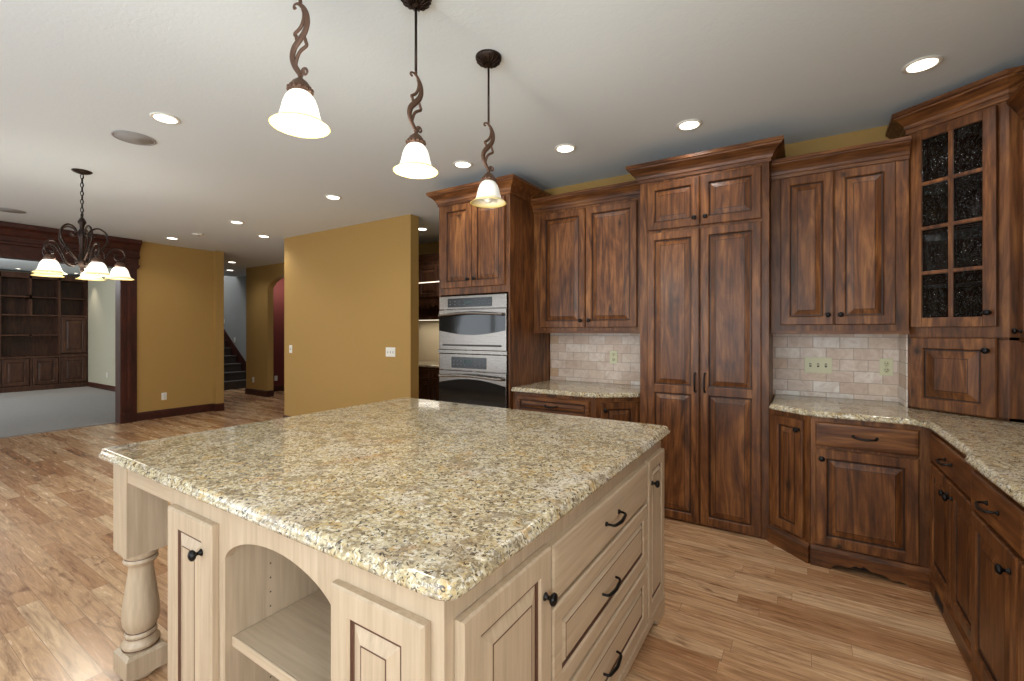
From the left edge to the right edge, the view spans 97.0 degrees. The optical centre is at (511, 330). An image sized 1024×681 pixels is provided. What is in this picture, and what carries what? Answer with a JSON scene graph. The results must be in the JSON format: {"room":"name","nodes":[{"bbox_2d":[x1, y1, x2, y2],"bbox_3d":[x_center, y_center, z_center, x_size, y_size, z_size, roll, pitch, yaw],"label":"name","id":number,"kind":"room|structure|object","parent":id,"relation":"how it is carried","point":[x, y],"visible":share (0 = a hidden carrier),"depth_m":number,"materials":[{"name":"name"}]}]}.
{"room":"kitchen","nodes":[
{"label":"kitchen","id":0,"kind":"room"},
{"bbox_2d":[0,270,78,276],"bbox_3d":[-12.545,0.000,8.925,0.150,2.770,6.400,0,0,32],"label":"wall","id":1,"kind":"structure","parent":0,"point":[0,270],"depth_m":10.60,"materials":[{"name":"beige paint"}]},
{"bbox_2d":[88,251,223,403],"bbox_3d":[-7.934,0.000,9.690,6.810,2.770,0.160,0,0,32],"label":"wall","id":2,"kind":"structure","parent":0,"point":[101,294],"depth_m":10.46,"materials":[{"name":"beige paint"}]},
{"bbox_2d":[88,382,114,391],"bbox_3d":[-7.910,1.320,9.570,6.100,0.130,0.016,0,0,32],"label":"baseboard","id":3,"kind":"structure","parent":2,"relation":"attached to","point":[90,384],"depth_m":10.69,"materials":[{"name":"brown wood"}]},
{"bbox_2d":[137,242,212,412],"bbox_3d":[-6.864,0.000,5.372,0.150,2.770,6.000,0,0,32],"label":"wall","id":4,"kind":"structure","parent":0,"point":[175,283],"depth_m":7.37,"materials":[{"name":"brown paint"}]},
{"bbox_2d":[0,221,141,268],"bbox_3d":[-6.878,-1.165,5.262,0.345,0.430,4.100,0,0,32],"label":"trim","id":5,"kind":"structure","parent":4,"relation":"attached to","point":[18,241],"depth_m":6.11,"materials":[{"name":"brown wood"}]},
{"bbox_2d":[115,266,136,423],"bbox_3d":[-5.863,0.205,6.889,0.212,2.360,0.215,0,0,32],"label":"trim","id":6,"kind":"structure","parent":4,"relation":"attached to","point":[125,290],"depth_m":6.83,"materials":[{"name":"brown wood"}]},
{"bbox_2d":[161,392,166,399],"bbox_3d":[-5.572,1.045,7.255,0.008,0.115,0.072,0,0,32],"label":"wall outlet","id":7,"kind":"object","parent":4,"relation":"attached to","point":[163,395],"visible":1,"depth_m":7.26,"materials":[{"name":"white plastic"}]},
{"bbox_2d":[137,403,223,420],"bbox_3d":[-5.392,1.320,7.431,0.126,0.130,1.195,0,0,32],"label":"baseboard","id":8,"kind":"structure","parent":4,"relation":"attached to","point":[155,414],"depth_m":7.42,"materials":[{"name":"brown wood"}]},
{"bbox_2d":[224,276,245,360],"bbox_3d":[-7.543,-1.065,11.978,5.015,4.900,0.120,0,0,32],"label":"wall","id":9,"kind":"structure","parent":0,"point":[234,287],"depth_m":11.59,"materials":[{"name":"grey paint"}]},
{"bbox_2d":[273,278,283,385],"bbox_3d":[-3.482,0.000,9.322,4.680,2.770,1.203,0,0,32],"label":"wall","id":10,"kind":"structure","parent":0,"point":[278,292],"depth_m":10.46,"materials":[{"name":"red paint"}]},
{"bbox_2d":[273,385,283,391],"bbox_3d":[-5.374,1.320,10.468,0.016,0.130,1.100,0,0,32],"label":"baseboard","id":11,"kind":"structure","parent":10,"relation":"attached to","point":[278,387],"depth_m":10.45,"materials":[{"name":"brown wood"}]},
{"bbox_2d":[246,241,438,390],"bbox_3d":[-0.879,0.000,6.893,11.680,2.770,0.150,0,0,32],"label":"wall","id":12,"kind":"structure","parent":0,"point":[261,281],"depth_m":9.59,"materials":[{"name":"brown paint"}]},
{"bbox_2d":[245,388,273,396],"bbox_3d":[-5.431,1.320,9.825,0.882,0.130,0.246,0,0,32],"label":"baseboard","id":13,"kind":"structure","parent":12,"relation":"attached to","point":[249,391],"depth_m":9.64,"materials":[{"name":"brown wood"}]},
{"bbox_2d":[419,253,438,320],"bbox_3d":[-0.948,-0.635,6.617,1.820,0.960,0.410,0,0,32],"label":"upper cabinet","id":14,"kind":"object","parent":12,"relation":"attached to","point":[428,263],"visible":0.16,"depth_m":6.61,"materials":[{"name":"brown wood"}]},
{"bbox_2d":[419,305,438,319],"bbox_3d":[-0.932,-0.320,6.642,1.700,0.310,0.350,0,0,32],"label":"shelf","id":15,"kind":"object","parent":14,"relation":"attached to","point":[426,312],"depth_m":6.98,"materials":[{"name":"brown wood"}]},
{"bbox_2d":[284,214,418,415],"bbox_3d":[-2.265,0.000,6.124,2.605,2.770,0.135,0,0,32],"label":"wall","id":16,"kind":"structure","parent":0,"point":[351,293],"depth_m":5.95,"materials":[{"name":"brown paint"}]},
{"bbox_2d":[386,347,394,356],"bbox_3d":[-1.490,0.258,5.540,0.165,0.115,0.018,0,0,32],"label":"switch plate","id":17,"kind":"object","parent":16,"relation":"attached to","point":[390,351],"visible":1,"depth_m":5.54,"materials":[{"name":"white plastic"}]},
{"bbox_2d":[0,388,971,680],"bbox_3d":[-4.523,1.435,5.839,16.700,0.100,9.800,0,0,32],"label":"floor","id":18,"kind":"structure","parent":0,"point":[739,607],"depth_m":2.35,"materials":[{"name":"brown wood"}]},
{"bbox_2d":[0,386,116,437],"bbox_3d":[-9.713,1.378,7.088,6.600,0.014,6.140,0,0,32],"label":"floor","id":19,"kind":"structure","parent":18,"relation":"on","point":[49,410],"depth_m":7.81,"materials":[{"name":"grey carpet"}]},
{"bbox_2d":[0,271,87,392],"bbox_3d":[-11.185,0.021,10.522,0.411,2.700,1.955,0,0,32],"label":"bookcase","id":20,"kind":"object","parent":19,"relation":"on","point":[44,320],"visible":0.97,"depth_m":10.71,"materials":[{"name":"brown wood"}]},
{"bbox_2d":[224,329,245,389],"bbox_3d":[-8.260,-0.209,11.638,3.850,3.188,1.218,0,0,32],"label":"staircase","id":21,"kind":"structure","parent":18,"relation":"on","point":[234,362],"depth_m":11.32,"materials":[{"name":"brown wood"}]},
{"bbox_2d":[113,441,664,680],"bbox_3d":[-0.422,0.946,1.981,1.831,0.879,1.688,0,0,32],"label":"kitchen island","id":22,"kind":"object","parent":18,"relation":"on","point":[248,601],"visible":0.67,"depth_m":1.35,"materials":[{"name":"beige paint"}]},
{"bbox_2d":[232,589,330,680],"bbox_3d":[-0.457,0.915,1.447,0.505,0.030,0.584,0,0,32],"label":"shelf","id":23,"kind":"object","parent":22,"relation":"attached to","point":[291,641],"depth_m":1.33,"materials":[{"name":"beige paint"}]},
{"bbox_2d":[98,397,669,600],"bbox_3d":[-0.438,0.488,2.035,1.847,0.035,1.695,0,0,32],"label":"island countertop","id":24,"kind":"structure","parent":22,"relation":"on","point":[428,498],"depth_m":1.50,"materials":[{"name":"stone"}]},
{"bbox_2d":[419,367,438,400],"bbox_3d":[-1.005,0.946,6.527,1.700,0.878,0.622,0,0,32],"label":"base cabinet","id":25,"kind":"object","parent":18,"relation":"on","point":[428,376],"visible":0.22,"depth_m":6.32,"materials":[{"name":"brown wood"}]},
{"bbox_2d":[419,361,438,367],"bbox_3d":[-0.995,0.488,6.543,1.700,0.035,0.595,0,0,32],"label":"countertop","id":26,"kind":"structure","parent":25,"relation":"on","point":[432,364],"depth_m":6.38,"materials":[{"name":"stone"}]},
{"bbox_2d":[426,174,550,408],"bbox_3d":[-0.176,0.052,4.285,0.955,2.665,0.814,0,0,32],"label":"tall cabinet","id":27,"kind":"object","parent":18,"relation":"on","point":[483,251],"visible":0.51,"depth_m":3.98,"materials":[{"name":"brown wood"}]},
{"bbox_2d":[438,353,507,407],"bbox_3d":[-0.239,0.531,4.186,0.741,0.648,0.592,0,0,32],"label":"oven","id":28,"kind":"object","parent":27,"relation":"in","point":[474,379],"visible":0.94,"depth_m":3.97,"materials":[{"name":"silver metal"}]},
{"bbox_2d":[438,293,508,354],"bbox_3d":[-0.239,-0.058,4.186,0.761,0.515,0.592,0,0,32],"label":"oven","id":29,"kind":"object","parent":27,"relation":"in","point":[468,323],"visible":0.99,"depth_m":3.97,"materials":[{"name":"silver metal"}]},
{"bbox_2d":[513,391,595,417],"bbox_3d":[0.483,0.946,3.892,0.745,0.878,0.732,0,0,32],"label":"base cabinet","id":30,"kind":"object","parent":18,"relation":"on","point":[556,404],"visible":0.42,"depth_m":3.60,"materials":[{"name":"brown wood"}]},
{"bbox_2d":[511,380,639,397],"bbox_3d":[0.608,0.488,3.830,1.021,0.035,0.717,0,0,32],"label":"countertop","id":31,"kind":"structure","parent":30,"relation":"on","point":[551,387],"depth_m":3.71,"materials":[{"name":"stone"}]},
{"bbox_2d":[596,397,639,422],"bbox_3d":[0.929,0.946,3.640,0.274,0.878,0.680,0,0,32],"label":"base cabinet","id":32,"kind":"object","parent":18,"relation":"on","point":[620,409],"visible":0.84,"depth_m":3.44,"materials":[{"name":"brown wood"}]},
{"bbox_2d":[626,135,785,539],"bbox_3d":[1.447,0.070,3.396,1.028,2.630,0.574,0,0,32],"label":"pantry cabinet","id":33,"kind":"object","parent":18,"relation":"on","point":[706,338],"visible":0.97,"depth_m":3.18,"materials":[{"name":"brown wood"}]},
{"bbox_2d":[767,408,809,562],"bbox_3d":[1.857,0.946,3.045,0.234,0.878,0.688,0,0,32],"label":"base cabinet","id":34,"kind":"object","parent":18,"relation":"on","point":[788,527],"visible":1,"depth_m":2.82,"materials":[{"name":"brown wood"}]},
{"bbox_2d":[810,416,931,591],"bbox_3d":[2.173,0.946,2.814,0.543,0.878,0.739,0,0,32],"label":"base cabinet","id":35,"kind":"object","parent":18,"relation":"on","point":[870,481],"visible":0.94,"depth_m":2.53,"materials":[{"name":"brown wood"}]},
{"bbox_2d":[929,431,976,674],"bbox_3d":[2.253,0.946,1.925,0.675,0.878,0.800,0,0,32],"label":"base cabinet","id":36,"kind":"object","parent":18,"relation":"on","point":[951,508],"visible":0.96,"depth_m":2.03,"materials":[{"name":"brown wood"}]},
{"bbox_2d":[969,471,1023,680],"bbox_3d":[1.779,0.946,1.199,0.697,0.878,0.930,0,0,32],"label":"base cabinet","id":37,"kind":"object","parent":18,"relation":"on","point":[997,525],"visible":1,"depth_m":1.51,"materials":[{"name":"brown wood"}]},
{"bbox_2d":[769,394,1023,506],"bbox_3d":[1.885,0.488,1.999,1.378,0.035,2.437,0,0,32],"label":"countertop","id":38,"kind":"structure","parent":37,"relation":"on","point":[994,448],"depth_m":2.23,"materials":[{"name":"stone"}]},
{"bbox_2d":[885,65,1023,422],"bbox_3d":[2.643,-0.430,2.587,0.729,1.800,0.631,0,0,33],"label":"tall cabinet","id":39,"kind":"object","parent":38,"relation":"on","point":[965,358],"visible":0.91,"depth_m":2.50,"materials":[{"name":"brown wood"}]},
{"bbox_2d":[899,334,907,406],"bbox_3d":[2.502,0.240,2.899,0.006,0.459,0.257,0,0,32],"label":"wall","id":40,"kind":"structure","parent":39,"relation":"attached to","point":[903,338],"depth_m":2.87,"materials":[{"name":"tile"}]},
{"bbox_2d":[0,0,1023,276],"bbox_3d":[-4.523,-1.460,5.839,16.700,0.150,9.800,0,0,32],"label":"ceiling","id":41,"kind":"structure","parent":0,"point":[614,81],"depth_m":2.62,"materials":[{"name":"white paint"}]},
{"bbox_2d":[0,208,25,213],"bbox_3d":[-5.758,-1.381,5.202,0.250,0.008,0.250,0,0,32],"label":"ceiling speaker","id":42,"kind":"object","parent":41,"relation":"attached to","point":[9,210],"visible":1,"depth_m":5.21,"materials":[{"name":"grey"}]},
{"bbox_2d":[31,168,133,280],"bbox_3d":[-3.705,-0.927,3.923,0.673,0.914,0.676,0,0,32],"label":"chandelier","id":43,"kind":"object","parent":41,"relation":"hanging from","point":[93,268],"visible":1,"depth_m":3.89,"materials":[{"name":"white glass"}]},
{"bbox_2d":[111,130,155,145],"bbox_3d":[-2.710,-1.381,3.249,0.250,0.008,0.250,0,0,32],"label":"ceiling speaker","id":44,"kind":"object","parent":41,"relation":"attached to","point":[126,136],"visible":1,"depth_m":3.24,"materials":[{"name":"grey"}]},
{"bbox_2d":[149,112,180,123],"bbox_3d":[-2.252,-1.380,2.943,0.162,0.008,0.162,0,0,32],"label":"recessed light","id":45,"kind":"object","parent":41,"relation":"in","point":[158,116],"visible":1,"depth_m":2.93,"materials":[{"name":"white plastic"}]},
{"bbox_2d":[192,233,203,235],"bbox_3d":[-4.480,-1.371,6.466,0.140,0.026,0.140,0,0,32],"label":"smoke detector","id":46,"kind":"object","parent":41,"relation":"attached to","point":[194,234],"visible":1,"depth_m":6.43,"materials":[{"name":"white plastic"}]},
{"bbox_2d":[229,221,243,223],"bbox_3d":[-3.498,-1.380,5.755,0.162,0.008,0.162,0,0,32],"label":"recessed light","id":47,"kind":"object","parent":41,"relation":"in","point":[234,222],"visible":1,"depth_m":5.75,"materials":[{"name":"white plastic"}]},
{"bbox_2d":[268,0,330,138],"bbox_3d":[-0.692,-1.026,1.480,0.184,0.716,0.184,0,0,12],"label":"pendant lamp","id":48,"kind":"object","parent":41,"relation":"hanging from","point":[298,115],"visible":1,"depth_m":1.47,"materials":[{"name":"white glass"}]},
{"bbox_2d":[325,195,341,199],"bbox_3d":[-1.847,-1.380,4.680,0.162,0.008,0.162,0,0,32],"label":"recessed light","id":49,"kind":"object","parent":41,"relation":"in","point":[332,197],"visible":1,"depth_m":4.67,"materials":[{"name":"white glass"}]},
{"bbox_2d":[393,0,437,178],"bbox_3d":[-0.397,-1.021,1.870,0.184,0.726,0.184,0,0,-43],"label":"pendant lamp","id":50,"kind":"object","parent":41,"relation":"hanging from","point":[415,163],"visible":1,"depth_m":1.86,"materials":[{"name":"white glass"}]},
{"bbox_2d":[453,160,472,167],"bbox_3d":[-0.408,-1.380,3.757,0.162,0.008,0.162,0,0,32],"label":"recessed light","id":51,"kind":"object","parent":41,"relation":"in","point":[460,164],"visible":1,"depth_m":3.74,"materials":[{"name":"white glass"}]},
{"bbox_2d":[470,49,506,207],"bbox_3d":[-0.118,-1.014,2.289,0.184,0.739,0.184,0,0,-28],"label":"pendant lamp","id":52,"kind":"object","parent":41,"relation":"hanging from","point":[488,195],"visible":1,"depth_m":2.27,"materials":[{"name":"white glass"}]},
{"bbox_2d":[555,144,575,152],"bbox_3d":[0.403,-1.380,3.429,0.162,0.008,0.162,0,0,32],"label":"recessed light","id":53,"kind":"object","parent":41,"relation":"in","point":[562,148],"visible":1,"depth_m":3.42,"materials":[{"name":"white plastic"}]},
{"bbox_2d":[676,119,701,130],"bbox_3d":[1.188,-1.380,3.037,0.162,0.008,0.162,0,0,32],"label":"recessed light","id":54,"kind":"object","parent":41,"relation":"in","point":[690,124],"visible":1,"depth_m":3.02,"materials":[{"name":"white plastic"}]},
{"bbox_2d":[902,55,943,73],"bbox_3d":[2.127,-1.380,2.350,0.162,0.008,0.162,0,0,32],"label":"recessed light","id":55,"kind":"object","parent":41,"relation":"in","point":[925,63],"visible":1,"depth_m":2.34,"materials":[{"name":"white glass"}]},
{"bbox_2d":[544,125,932,462],"bbox_3d":[1.527,0.000,3.762,4.260,2.770,0.152,0,0,32],"label":"wall","id":56,"kind":"structure","parent":0,"point":[855,357],"depth_m":3.30,"materials":[{"name":"tile"}]},
{"bbox_2d":[531,180,639,332],"bbox_3d":[0.699,-0.583,3.972,1.022,1.204,0.404,0,0,32],"label":"upper cabinet","id":57,"kind":"object","parent":56,"relation":"attached to","point":[587,241],"visible":0.94,"depth_m":3.83,"materials":[{"name":"brown wood"}]},
{"bbox_2d":[610,351,616,363],"bbox_3d":[0.910,0.233,4.059,0.072,0.115,0.008,0,0,32],"label":"wall outlet","id":58,"kind":"object","parent":56,"relation":"attached to","point":[613,354],"visible":1,"depth_m":4.06,"materials":[{"name":"beige plastic"}]},
{"bbox_2d":[804,357,831,373],"bbox_3d":[2.189,0.245,3.240,0.165,0.115,0.018,0,0,32],"label":"switch plate","id":59,"kind":"object","parent":56,"relation":"attached to","point":[811,364],"visible":1,"depth_m":3.24,"materials":[{"name":"beige plastic"}]},
{"bbox_2d":[770,136,911,333],"bbox_3d":[2.163,-0.568,3.042,0.726,1.174,0.404,0,0,32],"label":"upper cabinet","id":60,"kind":"object","parent":56,"relation":"attached to","point":[840,216],"visible":1,"depth_m":2.90,"materials":[{"name":"brown wood"}]},
{"bbox_2d":[879,358,892,375],"bbox_3d":[2.511,0.242,3.040,0.072,0.115,0.008,0,0,32],"label":"wall outlet","id":61,"kind":"object","parent":56,"relation":"attached to","point":[885,365],"visible":1,"depth_m":3.04,"materials":[{"name":"beige plastic"}]},
{"bbox_2d":[883,362,888,372],"bbox_3d":[2.510,0.242,3.038,0.033,0.075,0.002,0,0,32],"label":"receptacle","id":62,"kind":"object","parent":61,"relation":"attached to","point":[885,364],"depth_m":3.04,"materials":[{"name":"beige plastic"}]},
{"bbox_3d":[1.503,0.000,-0.049,0.150,2.770,6.330,0,0,32],"label":"wall","id":63,"kind":"structure","parent":0,"visible":0},
{"bbox_2d":[1006,82,1023,346],"bbox_3d":[2.518,-0.555,1.982,0.313,1.280,0.680,0,0,32],"label":"upper cabinet","id":64,"kind":"object","parent":63,"relation":"attached to","point":[1016,100],"visible":1,"depth_m":2.29,"materials":[{"name":"brown wood"}]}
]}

